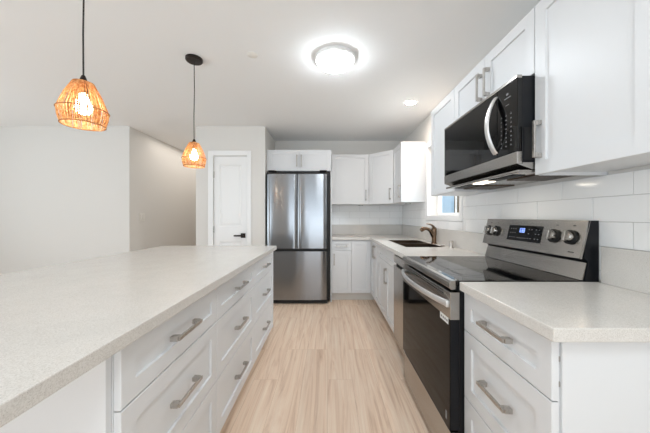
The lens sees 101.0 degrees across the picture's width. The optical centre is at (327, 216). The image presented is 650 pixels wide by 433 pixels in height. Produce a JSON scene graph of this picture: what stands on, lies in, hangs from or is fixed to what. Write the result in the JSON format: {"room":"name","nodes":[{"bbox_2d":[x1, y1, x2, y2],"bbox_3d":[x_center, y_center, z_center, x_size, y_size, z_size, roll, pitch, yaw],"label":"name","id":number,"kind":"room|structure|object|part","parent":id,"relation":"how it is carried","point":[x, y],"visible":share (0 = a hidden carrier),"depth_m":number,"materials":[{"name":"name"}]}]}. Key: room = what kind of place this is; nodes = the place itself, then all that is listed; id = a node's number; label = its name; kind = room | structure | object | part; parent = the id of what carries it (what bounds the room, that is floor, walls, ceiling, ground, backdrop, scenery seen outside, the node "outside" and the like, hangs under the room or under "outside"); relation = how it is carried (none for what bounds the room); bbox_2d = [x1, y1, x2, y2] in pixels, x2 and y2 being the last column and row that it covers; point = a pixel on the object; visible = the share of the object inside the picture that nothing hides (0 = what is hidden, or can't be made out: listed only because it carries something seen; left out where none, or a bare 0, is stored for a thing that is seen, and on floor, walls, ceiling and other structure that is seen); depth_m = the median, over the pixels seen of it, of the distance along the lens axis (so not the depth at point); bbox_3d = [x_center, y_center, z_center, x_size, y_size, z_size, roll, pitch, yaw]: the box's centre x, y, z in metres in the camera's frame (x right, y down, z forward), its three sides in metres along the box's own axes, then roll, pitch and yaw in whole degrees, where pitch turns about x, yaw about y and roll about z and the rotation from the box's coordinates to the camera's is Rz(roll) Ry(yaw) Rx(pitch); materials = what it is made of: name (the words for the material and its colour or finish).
{"room":"kitchen","nodes":[
{"label":"kitchen","id":0,"kind":"room"},
{"bbox_2d":[0,126,266,274],"bbox_3d":[-3.183,-0.020,3.780,4.634,2.460,0.120,0,0,0],"label":"wall","id":1,"kind":"structure","parent":0,"point":[68,194],"depth_m":3.72,"materials":[{"name":"white paint"}]},
{"bbox_2d":[208,151,250,245],"bbox_3d":[-1.355,0.149,3.720,0.595,2.122,0.090,0,0,0],"label":"door","id":2,"kind":"structure","parent":1,"relation":"in","point":[231,174],"depth_m":3.73,"materials":[{"name":"white paint"}]},
{"bbox_3d":[-1.214,0.265,3.703,0.147,0.064,0.055,0,0,0],"label":"handle","id":3,"kind":"part","parent":2,"relation":"part of","materials":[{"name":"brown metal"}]},
{"bbox_2d":[136,130,195,249],"bbox_3d":[-2.810,-0.020,5.420,0.120,2.460,3.160,0,0,0],"label":"wall","id":4,"kind":"structure","parent":0,"point":[165,188],"depth_m":4.47,"materials":[{"name":"white paint"}]},
{"bbox_2d":[0,0,540,151],"bbox_3d":[-2.025,-1.300,2.100,6.950,0.100,10.200,0,0,0],"label":"ceiling","id":5,"kind":"structure","parent":0,"point":[135,51],"depth_m":2.15,"materials":[{"name":"white paint"}]},
{"bbox_2d":[54,0,109,130],"bbox_3d":[-1.060,-0.822,1.164,0.181,0.856,0.181,0,0,0],"label":"pendant lamp","id":6,"kind":"object","parent":5,"relation":"hanging from","point":[77,99],"visible":1,"depth_m":1.14,"materials":[{"name":"orange wicker"}]},
{"bbox_3d":[-1.060,-0.489,1.164,0.176,0.188,0.176,0,0,0],"label":"lamp shade","id":7,"kind":"part","parent":6,"relation":"part of","materials":[{"name":"wicker"}]},
{"bbox_2d":[78,75,88,94],"bbox_3d":[-1.060,-0.574,1.164,0.034,0.077,0.034,0,0,0],"label":"socket","id":8,"kind":"object","parent":6,"relation":"attached to","point":[83,78],"depth_m":1.15,"materials":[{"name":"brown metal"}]},
{"bbox_3d":[-1.060,-0.917,1.164,0.010,0.625,0.006,0,0,0],"label":"cord","id":9,"kind":"part","parent":6,"relation":"part of","materials":[{"name":"black plastic"}]},
{"bbox_3d":[-1.060,-0.486,1.164,0.060,0.091,0.060,0,0,0],"label":"bulb","id":10,"kind":"part","parent":6,"relation":"part of","materials":[{"name":"white glass"}]},
{"bbox_2d":[181,54,206,167],"bbox_3d":[-1.055,-0.822,2.120,0.181,0.856,0.181,0,0,0],"label":"pendant lamp","id":11,"kind":"object","parent":5,"relation":"hanging from","point":[193,59],"visible":1,"depth_m":2.09,"materials":[{"name":"orange wicker"}]},
{"bbox_3d":[-1.055,-0.489,2.120,0.176,0.188,0.176,0,0,0],"label":"lamp shade","id":12,"kind":"part","parent":11,"relation":"part of","materials":[{"name":"wicker"}]},
{"bbox_3d":[-1.055,-0.917,2.120,0.010,0.625,0.006,0,0,0],"label":"cord","id":13,"kind":"part","parent":11,"relation":"part of","materials":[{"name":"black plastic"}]},
{"bbox_2d":[247,52,257,57],"bbox_3d":[-0.580,-1.246,2.070,0.080,0.008,0.080,0,0,0],"label":"sprinkler cover","id":14,"kind":"object","parent":5,"relation":"attached to","point":[249,54],"visible":1,"depth_m":2.07,"materials":[{"name":"white plastic"}]},
{"bbox_2d":[315,45,354,72],"bbox_3d":[0.060,-1.206,2.110,0.316,0.086,0.316,0,0,0],"label":"ceiling lamp","id":15,"kind":"object","parent":5,"relation":"attached to","point":[334,58],"visible":1,"depth_m":2.03,"materials":[{"name":"white glass"}]},
{"bbox_2d":[404,100,416,104],"bbox_3d":[0.912,-1.247,2.940,0.130,0.006,0.130,0,0,0],"label":"recessed light","id":16,"kind":"object","parent":5,"relation":"in","point":[410,102],"visible":1,"depth_m":2.93,"materials":[{"name":"white paint"}]},
{"bbox_2d":[267,130,274,171],"bbox_3d":[-0.921,-0.020,4.205,0.110,2.460,0.750,0,0,0],"label":"wall","id":17,"kind":"structure","parent":0,"point":[270,141],"depth_m":4.07,"materials":[{"name":"white paint"}]},
{"bbox_2d":[220,300,430,432],"bbox_3d":[-2.025,1.260,2.100,6.950,0.100,10.200,0,0,0],"label":"floor","id":18,"kind":"structure","parent":0,"point":[336,366],"depth_m":2.00,"materials":[{"name":"brown wood"}]},
{"bbox_2d":[0,357,110,432],"bbox_3d":[-0.891,0.772,0.690,0.657,0.875,0.019,0,0,0],"label":"end panel","id":19,"kind":"object","parent":18,"relation":"on","point":[83,405],"visible":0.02,"depth_m":0.68,"materials":[{"name":"white paint"}]},
{"bbox_2d":[111,288,216,432],"bbox_3d":[-0.854,0.772,1.005,0.693,0.875,0.609,0,0,0],"label":"base cabinet","id":20,"kind":"object","parent":18,"relation":"on","point":[163,381],"visible":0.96,"depth_m":0.93,"materials":[{"name":"white paint"}]},
{"bbox_3d":[-0.524,0.422,1.005,0.034,0.017,0.172,0,0,0],"label":"handle","id":21,"kind":"part","parent":20,"relation":"part of","materials":[{"name":"silver metal"}]},
{"bbox_3d":[-0.524,0.652,1.005,0.034,0.017,0.172,0,0,0],"label":"handle","id":22,"kind":"part","parent":20,"relation":"part of","materials":[{"name":"silver metal"}]},
{"bbox_3d":[-0.550,0.946,1.005,0.019,0.284,0.606,0,0,0],"label":"drawer","id":23,"kind":"part","parent":20,"relation":"part of","materials":[{"name":"white paint"}]},
{"bbox_2d":[216,264,253,432],"bbox_3d":[-0.854,0.772,1.645,0.693,0.875,0.669,0,0,0],"label":"base cabinet","id":24,"kind":"object","parent":18,"relation":"on","point":[235,297],"visible":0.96,"depth_m":1.56,"materials":[{"name":"white paint"}]},
{"bbox_2d":[0,246,276,427],"bbox_3d":[-1.091,0.315,1.500,1.151,0.038,2.440,0,0,0],"label":"countertop","id":25,"kind":"structure","parent":24,"relation":"on","point":[59,322],"depth_m":0.91,"materials":[{"name":"stone"}]},
{"bbox_3d":[-0.550,0.657,1.645,0.019,0.286,0.666,0,0,0],"label":"drawer","id":26,"kind":"part","parent":24,"relation":"part of","materials":[{"name":"white paint"}]},
{"bbox_3d":[-0.550,0.946,1.645,0.019,0.284,0.666,0,0,0],"label":"drawer","id":27,"kind":"part","parent":24,"relation":"part of","materials":[{"name":"white paint"}]},
{"bbox_3d":[-0.550,0.427,1.645,0.019,0.166,0.666,0,0,0],"label":"drawer","id":28,"kind":"part","parent":24,"relation":"part of","materials":[{"name":"white paint"}]},
{"bbox_3d":[-0.524,0.422,1.645,0.034,0.017,0.172,0,0,0],"label":"handle","id":29,"kind":"part","parent":24,"relation":"part of","materials":[{"name":"silver metal"}]},
{"bbox_3d":[-0.524,0.652,1.645,0.034,0.017,0.172,0,0,0],"label":"handle","id":30,"kind":"part","parent":24,"relation":"part of","materials":[{"name":"silver metal"}]},
{"bbox_3d":[-0.524,0.941,1.645,0.034,0.017,0.172,0,0,0],"label":"handle","id":31,"kind":"part","parent":24,"relation":"part of","materials":[{"name":"silver metal"}]},
{"bbox_2d":[254,252,272,362],"bbox_3d":[-0.854,0.772,2.317,0.693,0.875,0.674,0,0,0],"label":"base cabinet","id":32,"kind":"object","parent":18,"relation":"on","point":[263,269],"visible":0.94,"depth_m":2.25,"materials":[{"name":"white paint"}]},
{"bbox_3d":[-0.550,0.427,2.317,0.019,0.166,0.671,0,0,0],"label":"drawer","id":33,"kind":"part","parent":32,"relation":"part of","materials":[{"name":"white paint"}]},
{"bbox_3d":[-0.550,0.657,2.317,0.019,0.286,0.671,0,0,0],"label":"drawer","id":34,"kind":"part","parent":32,"relation":"part of","materials":[{"name":"white paint"}]},
{"bbox_3d":[-0.550,0.946,2.317,0.019,0.284,0.671,0,0,0],"label":"drawer","id":35,"kind":"part","parent":32,"relation":"part of","materials":[{"name":"white paint"}]},
{"bbox_2d":[267,170,329,302],"bbox_3d":[-0.410,0.281,4.041,0.889,1.842,0.718,0,0,0],"label":"refrigerator","id":36,"kind":"object","parent":18,"relation":"on","point":[298,203],"visible":0.93,"depth_m":3.68,"materials":[{"name":"silver metal"}]},
{"bbox_3d":[-0.624,-0.072,3.721,0.412,1.025,0.078,0,0,0],"label":"door","id":37,"kind":"part","parent":36,"relation":"part of","materials":[{"name":"silver metal"}]},
{"bbox_3d":[-0.415,1.177,3.742,0.830,0.050,0.044,0,0,0],"label":"kick plate","id":38,"kind":"part","parent":36,"relation":"part of","materials":[{"name":"black"}]},
{"bbox_3d":[-0.421,0.814,3.721,0.818,0.668,0.078,0,0,0],"label":"freezer drawer","id":39,"kind":"part","parent":36,"relation":"part of","materials":[{"name":"silver metal"}]},
{"bbox_3d":[-0.210,-0.072,3.721,0.396,1.025,0.078,0,0,0],"label":"door","id":40,"kind":"part","parent":36,"relation":"part of","materials":[{"name":"silver metal"}]},
{"bbox_2d":[330,171,331,301],"bbox_3d":[0.051,0.281,4.114,0.018,1.857,0.629,0,0,0],"label":"end panel","id":41,"kind":"object","parent":18,"relation":"on","point":[330,171],"visible":1,"depth_m":3.80,"materials":[{"name":"white paint"}]},
{"bbox_2d":[332,240,351,299],"bbox_3d":[0.203,0.772,4.088,0.281,0.875,0.604,0,0,0],"label":"base cabinet","id":42,"kind":"object","parent":18,"relation":"on","point":[341,249],"visible":0.96,"depth_m":3.82,"materials":[{"name":"white paint"}]},
{"bbox_3d":[0.204,0.415,3.829,0.278,0.142,0.019,0,0,0],"label":"drawer","id":43,"kind":"part","parent":42,"relation":"part of","materials":[{"name":"white paint"}]},
{"bbox_2d":[351,240,374,299],"bbox_3d":[0.777,0.773,3.950,0.865,0.874,0.880,0,0,0],"label":"base cabinet","id":44,"kind":"object","parent":18,"relation":"on","point":[363,263],"visible":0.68,"depth_m":3.82,"materials":[{"name":"white paint"}]},
{"bbox_3d":[0.481,0.719,3.829,0.269,0.749,0.019,0,0,0],"label":"door","id":45,"kind":"part","parent":44,"relation":"part of","materials":[{"name":"white paint"}]},
{"bbox_3d":[0.629,0.719,3.664,0.019,0.749,0.304,0,0,0],"label":"door","id":46,"kind":"part","parent":44,"relation":"part of","materials":[{"name":"white paint"}]},
{"bbox_2d":[373,243,396,332],"bbox_3d":[0.903,0.772,2.970,0.634,0.875,1.071,0,0,0],"label":"base cabinet","id":47,"kind":"object","parent":18,"relation":"on","point":[384,259],"visible":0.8,"depth_m":2.87,"materials":[{"name":"white paint"}]},
{"bbox_3d":[0.629,0.719,3.381,0.019,0.749,0.246,0,0,0],"label":"door","id":48,"kind":"part","parent":47,"relation":"part of","materials":[{"name":"white paint"}]},
{"bbox_3d":[0.629,0.788,3.051,0.019,0.609,0.406,0,0,0],"label":"door","id":49,"kind":"part","parent":47,"relation":"part of","materials":[{"name":"white paint"}]},
{"bbox_3d":[0.603,0.625,2.800,0.034,0.165,0.017,0,0,0],"label":"handle","id":50,"kind":"part","parent":47,"relation":"part of","materials":[{"name":"silver metal"}]},
{"bbox_3d":[0.629,0.412,2.845,0.019,0.136,0.817,0,0,0],"label":"false drawer","id":51,"kind":"part","parent":47,"relation":"part of","materials":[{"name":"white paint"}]},
{"bbox_3d":[0.629,0.788,2.640,0.019,0.609,0.406,0,0,0],"label":"door","id":52,"kind":"part","parent":47,"relation":"part of","materials":[{"name":"white paint"}]},
{"bbox_2d":[332,225,487,257],"bbox_3d":[0.655,0.234,3.208,1.187,0.199,2.443,0,0,0],"label":"countertop","id":53,"kind":"structure","parent":47,"relation":"on","point":[464,243],"depth_m":2.89,"materials":[{"name":"stone"}]},
{"bbox_2d":[389,240,441,246],"bbox_3d":[0.939,0.402,2.967,0.373,0.215,0.765,0,0,0],"label":"sink","id":54,"kind":"object","parent":53,"relation":"in","point":[406,243],"visible":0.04,"depth_m":2.96,"materials":[{"name":"metal"}]},
{"bbox_2d":[420,223,436,243],"bbox_3d":[1.102,0.185,2.930,0.187,0.222,0.060,0,0,0],"label":"faucet","id":55,"kind":"object","parent":53,"relation":"on","point":[433,231],"visible":1,"depth_m":2.91,"materials":[{"name":"brown metal"}]},
{"bbox_3d":[1.119,0.174,2.930,0.120,0.122,0.044,0,0,0],"label":"spout","id":56,"kind":"part","parent":55,"relation":"part of","materials":[{"name":"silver metal"}]},
{"bbox_2d":[448,240,453,247],"bbox_3d":[1.175,0.262,2.550,0.048,0.068,0.048,0,0,0],"label":"air gap","id":57,"kind":"object","parent":53,"relation":"on","point":[450,241],"visible":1,"depth_m":2.53,"materials":[{"name":"silver metal"}]},
{"bbox_2d":[394,255,404,353],"bbox_3d":[0.900,0.773,2.210,0.600,0.873,0.440,0,0,0],"label":"dishwasher","id":58,"kind":"object","parent":18,"relation":"on","point":[398,277],"visible":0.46,"depth_m":2.27,"materials":[{"name":"silver metal"}]},
{"bbox_2d":[402,219,598,432],"bbox_3d":[0.867,0.614,1.601,0.739,1.192,0.762,0,0,0],"label":"range","id":59,"kind":"object","parent":18,"relation":"on","point":[518,250],"visible":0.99,"depth_m":1.41,"materials":[{"name":"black metal"}]},
{"bbox_3d":[0.529,0.400,1.601,0.063,0.036,0.744,0,0,0],"label":"handle","id":60,"kind":"part","parent":59,"relation":"part of","materials":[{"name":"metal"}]},
{"bbox_3d":[0.559,0.724,1.601,0.003,0.503,0.758,0,0,0],"label":"door glass","id":61,"kind":"part","parent":59,"relation":"part of","materials":[{"name":"black glass"}]},
{"bbox_3d":[0.582,1.084,1.601,0.040,0.192,0.758,0,0,0],"label":"storage drawer","id":62,"kind":"part","parent":59,"relation":"part of","materials":[{"name":"silver metal"}]},
{"bbox_3d":[0.582,0.663,1.601,0.042,0.630,0.756,0,0,0],"label":"oven door","id":63,"kind":"part","parent":59,"relation":"part of","materials":[{"name":"black glass"}]},
{"bbox_3d":[1.155,0.099,1.852,0.040,0.065,0.066,0,0,0],"label":"knob","id":64,"kind":"part","parent":59,"relation":"part of","materials":[{"name":"silver metal"}]},
{"bbox_2d":[407,256,582,285],"bbox_3d":[0.875,0.305,1.601,0.580,0.024,0.760,0,0,0],"label":"cooktop","id":65,"kind":"object","parent":59,"relation":"in","point":[457,269],"depth_m":1.45,"materials":[{"name":"grey glass"}]},
{"bbox_3d":[1.174,0.251,1.601,0.028,0.081,0.752,0,0,0],"label":"vent trim","id":66,"kind":"part","parent":59,"relation":"part of","materials":[{"name":"silver metal"}]},
{"bbox_3d":[1.172,0.106,1.601,0.052,0.177,0.762,0,0,0],"label":"control panel","id":67,"kind":"part","parent":59,"relation":"part of","materials":[{"name":"silver metal"}]},
{"bbox_3d":[1.155,0.099,1.380,0.040,0.065,0.066,0,0,0],"label":"knob","id":68,"kind":"part","parent":59,"relation":"part of","materials":[{"name":"silver metal"}]},
{"bbox_3d":[1.155,0.099,1.285,0.040,0.065,0.066,0,0,0],"label":"knob","id":69,"kind":"part","parent":59,"relation":"part of","materials":[{"name":"silver metal"}]},
{"bbox_2d":[464,293,649,432],"bbox_3d":[0.917,0.772,0.977,0.663,0.875,0.481,0,0,0],"label":"base cabinet","id":70,"kind":"object","parent":18,"relation":"on","point":[517,379],"visible":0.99,"depth_m":0.77,"materials":[{"name":"white paint"}]},
{"bbox_3d":[0.629,0.954,0.978,0.019,0.279,0.474,0,0,0],"label":"drawer","id":71,"kind":"part","parent":70,"relation":"part of","materials":[{"name":"white paint"}]},
{"bbox_3d":[0.603,0.419,0.978,0.034,0.017,0.165,0,0,0],"label":"handle","id":72,"kind":"part","parent":70,"relation":"part of","materials":[{"name":"silver metal"}]},
{"bbox_3d":[0.603,0.654,0.978,0.034,0.017,0.165,0,0,0],"label":"handle","id":73,"kind":"part","parent":70,"relation":"part of","materials":[{"name":"silver metal"}]},
{"bbox_3d":[0.629,0.427,0.978,0.019,0.166,0.474,0,0,0],"label":"drawer","id":74,"kind":"part","parent":70,"relation":"part of","materials":[{"name":"white paint"}]},
{"bbox_3d":[0.629,0.662,0.978,0.019,0.296,0.474,0,0,0],"label":"drawer","id":75,"kind":"part","parent":70,"relation":"part of","materials":[{"name":"white paint"}]},
{"bbox_2d":[460,247,649,341],"bbox_3d":[0.923,0.234,0.963,0.651,0.199,0.507,0,0,0],"label":"countertop","id":76,"kind":"structure","parent":70,"relation":"on","point":[616,308],"depth_m":0.93,"materials":[{"name":"stone"}]},
{"bbox_3d":[0.947,0.772,0.740,0.604,0.875,0.008,0,0,0],"label":"panel","id":77,"kind":"part","parent":70,"relation":"part of","materials":[{"name":"white paint"}]},
{"bbox_2d":[275,141,402,154],"bbox_3d":[0.193,-0.020,4.505,2.115,2.460,0.150,0,0,0],"label":"wall","id":78,"kind":"structure","parent":0,"point":[336,147],"depth_m":4.43,"materials":[{"name":"white paint"}]},
{"bbox_2d":[267,150,330,171],"bbox_3d":[-0.404,-0.800,4.108,0.917,0.304,0.642,0,0,0],"label":"upper cabinet","id":79,"kind":"object","parent":78,"relation":"attached to","point":[278,160],"visible":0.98,"depth_m":3.82,"materials":[{"name":"white paint"}]},
{"bbox_3d":[-0.633,-0.800,3.830,0.454,0.300,0.019,0,0,0],"label":"door","id":80,"kind":"part","parent":79,"relation":"part of","materials":[{"name":"white paint"}]},
{"bbox_3d":[-0.174,-0.800,3.830,0.454,0.300,0.019,0,0,0],"label":"door","id":81,"kind":"part","parent":79,"relation":"part of","materials":[{"name":"white paint"}]},
{"bbox_2d":[331,154,368,204],"bbox_3d":[0.350,-0.569,4.247,0.577,0.767,0.364,0,0,0],"label":"upper cabinet","id":82,"kind":"object","parent":78,"relation":"attached to","point":[350,172],"visible":0.96,"depth_m":4.11,"materials":[{"name":"white paint"}]},
{"bbox_2d":[332,205,402,224],"bbox_3d":[0.650,0.052,4.424,1.176,0.475,0.010,0,0,0],"label":"tile backsplash","id":83,"kind":"structure","parent":78,"relation":"attached to","point":[341,214],"depth_m":4.42,"materials":[{"name":"white tile"}]},
{"bbox_2d":[403,114,649,281],"bbox_3d":[1.335,-0.020,0.790,0.170,2.460,7.580,0,0,0],"label":"wall","id":84,"kind":"structure","parent":0,"point":[422,133],"depth_m":3.32,"materials":[{"name":"white paint"}]},
{"bbox_2d":[369,150,414,204],"bbox_3d":[0.942,-0.569,4.119,0.615,0.767,0.620,0,0,0],"label":"upper cabinet","id":85,"kind":"object","parent":84,"relation":"attached to","point":[381,163],"visible":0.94,"depth_m":3.95,"materials":[{"name":"white paint"}]},
{"bbox_3d":[0.788,-0.569,3.960,0.415,0.763,0.019,0,0,44],"label":"door","id":86,"kind":"part","parent":85,"relation":"part of","materials":[{"name":"white paint"}]},
{"bbox_2d":[393,142,425,202],"bbox_3d":[1.075,-0.569,3.607,0.347,0.767,0.405,0,0,0],"label":"upper cabinet","id":87,"kind":"object","parent":84,"relation":"attached to","point":[409,158],"visible":1,"depth_m":3.40,"materials":[{"name":"white paint"}]},
{"bbox_3d":[0.946,-0.569,3.607,0.019,0.763,0.401,0,0,0],"label":"door","id":88,"kind":"part","parent":87,"relation":"part of","materials":[{"name":"white paint"}]},
{"bbox_2d":[426,140,462,220],"bbox_3d":[1.315,-0.435,2.917,0.159,0.960,0.925,0,0,0],"label":"window","id":89,"kind":"structure","parent":84,"relation":"in","point":[457,216],"depth_m":3.06,"materials":[{"name":"white paint"}]},
{"bbox_3d":[1.377,-0.431,2.920,0.035,0.838,0.800,0,0,0],"label":"frame","id":90,"kind":"part","parent":89,"relation":"part of","materials":[{"name":"white plastic"}]},
{"bbox_2d":[431,89,496,195],"bbox_3d":[1.093,-0.569,2.202,0.313,0.767,0.446,0,0,0],"label":"upper cabinet","id":91,"kind":"object","parent":84,"relation":"attached to","point":[442,115],"visible":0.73,"depth_m":2.24,"materials":[{"name":"white paint"}]},
{"bbox_3d":[0.946,-0.569,2.202,0.019,0.763,0.442,0,0,0],"label":"door","id":92,"kind":"part","parent":91,"relation":"part of","materials":[{"name":"white paint"}]},
{"bbox_2d":[454,7,534,120],"bbox_3d":[1.075,-0.800,1.596,0.347,0.304,0.766,0,0,0],"label":"upper cabinet","id":93,"kind":"object","parent":84,"relation":"attached to","point":[514,54],"visible":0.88,"depth_m":1.46,"materials":[{"name":"white paint"}]},
{"bbox_3d":[0.946,-0.800,1.787,0.019,0.300,0.379,0,0,0],"label":"door","id":94,"kind":"part","parent":93,"relation":"part of","materials":[{"name":"white paint"}]},
{"bbox_3d":[0.919,-0.780,1.628,0.034,0.165,0.017,0,0,0],"label":"handle","id":95,"kind":"part","parent":93,"relation":"part of","materials":[{"name":"silver metal"}]},
{"bbox_3d":[0.919,-0.780,1.554,0.034,0.165,0.017,0,0,0],"label":"handle","id":96,"kind":"part","parent":93,"relation":"part of","materials":[{"name":"silver metal"}]},
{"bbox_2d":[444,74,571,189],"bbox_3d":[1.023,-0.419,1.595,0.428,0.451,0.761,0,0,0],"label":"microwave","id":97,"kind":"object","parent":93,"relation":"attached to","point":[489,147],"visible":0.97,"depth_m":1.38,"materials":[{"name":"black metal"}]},
{"bbox_3d":[0.873,-0.464,1.669,0.022,0.333,0.612,0,0,0],"label":"door","id":98,"kind":"part","parent":97,"relation":"part of","materials":[{"name":"black glass"}]},
{"bbox_3d":[0.872,-0.638,1.596,0.023,0.014,0.760,0,0,0],"label":"trim","id":99,"kind":"part","parent":97,"relation":"part of","materials":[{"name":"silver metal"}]},
{"bbox_3d":[1.049,-0.230,1.596,0.376,0.032,0.760,0,0,0],"label":"plate","id":100,"kind":"part","parent":97,"relation":"part of","materials":[{"name":"silver metal"}]},
{"bbox_3d":[0.838,-0.463,1.374,0.059,0.293,0.034,0,0,0],"label":"handle","id":101,"kind":"part","parent":97,"relation":"part of","materials":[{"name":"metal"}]},
{"bbox_3d":[1.050,-0.208,1.596,0.360,0.012,0.752,0,0,0],"label":"underside panel","id":102,"kind":"part","parent":97,"relation":"part of","materials":[{"name":"silver metal"}]},
{"bbox_2d":[501,93,511,148],"bbox_3d":[0.862,-0.463,1.293,0.001,0.255,0.078,0,0,0],"label":"print","id":103,"kind":"object","parent":97,"relation":"attached to","point":[506,98],"depth_m":1.29,"materials":[{"name":"grey"}]},
{"bbox_3d":[0.873,-0.464,1.288,0.022,0.333,0.145,0,0,0],"label":"control panel","id":104,"kind":"part","parent":97,"relation":"part of","materials":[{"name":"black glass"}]},
{"bbox_3d":[0.946,-0.800,1.404,0.019,0.300,0.379,0,0,0],"label":"door","id":105,"kind":"part","parent":93,"relation":"part of","materials":[{"name":"white paint"}]},
{"bbox_2d":[403,169,649,279],"bbox_3d":[1.244,0.052,2.579,0.010,0.475,3.679,0,0,0],"label":"tile backsplash","id":106,"kind":"structure","parent":84,"relation":"attached to","point":[620,202],"depth_m":1.32,"materials":[{"name":"white tile"}]},
{"bbox_2d":[532,0,649,175],"bbox_3d":[1.075,-0.569,0.985,0.347,0.767,0.455,0,0,0],"label":"upper cabinet","id":107,"kind":"object","parent":84,"relation":"attached to","point":[592,57],"visible":1,"depth_m":0.97,"materials":[{"name":"white paint"}]},
{"bbox_3d":[0.919,-0.340,1.176,0.034,0.165,0.017,0,0,0],"label":"handle","id":108,"kind":"part","parent":107,"relation":"part of","materials":[{"name":"silver metal"}]},
{"label":"outside","id":109,"kind":"structure","parent":0,"visible":0},
{"bbox_3d":[4.725,1.280,10.500,6.550,0.100,27.000,0,0,0],"label":"ground","id":110,"kind":"structure","parent":109,"visible":0},
{"bbox_2d":[442,196,453,212],"bbox_3d":[5.100,-0.490,12.500,0.200,3.400,19.000,0,0,0],"label":"wall","id":111,"kind":"structure","parent":110,"relation":"on","point":[447,201],"depth_m":11.12,"materials":[{"name":"blue"}]},
{"bbox_2d":[454,196,458,212],"bbox_3d":[3.600,-0.290,7.320,0.320,3.000,0.312,0,0,0],"label":"timber post","id":112,"kind":"object","parent":110,"relation":"on","point":[454,196],"visible":0.06,"depth_m":7.23,"materials":[{"name":"brown"}]}
]}

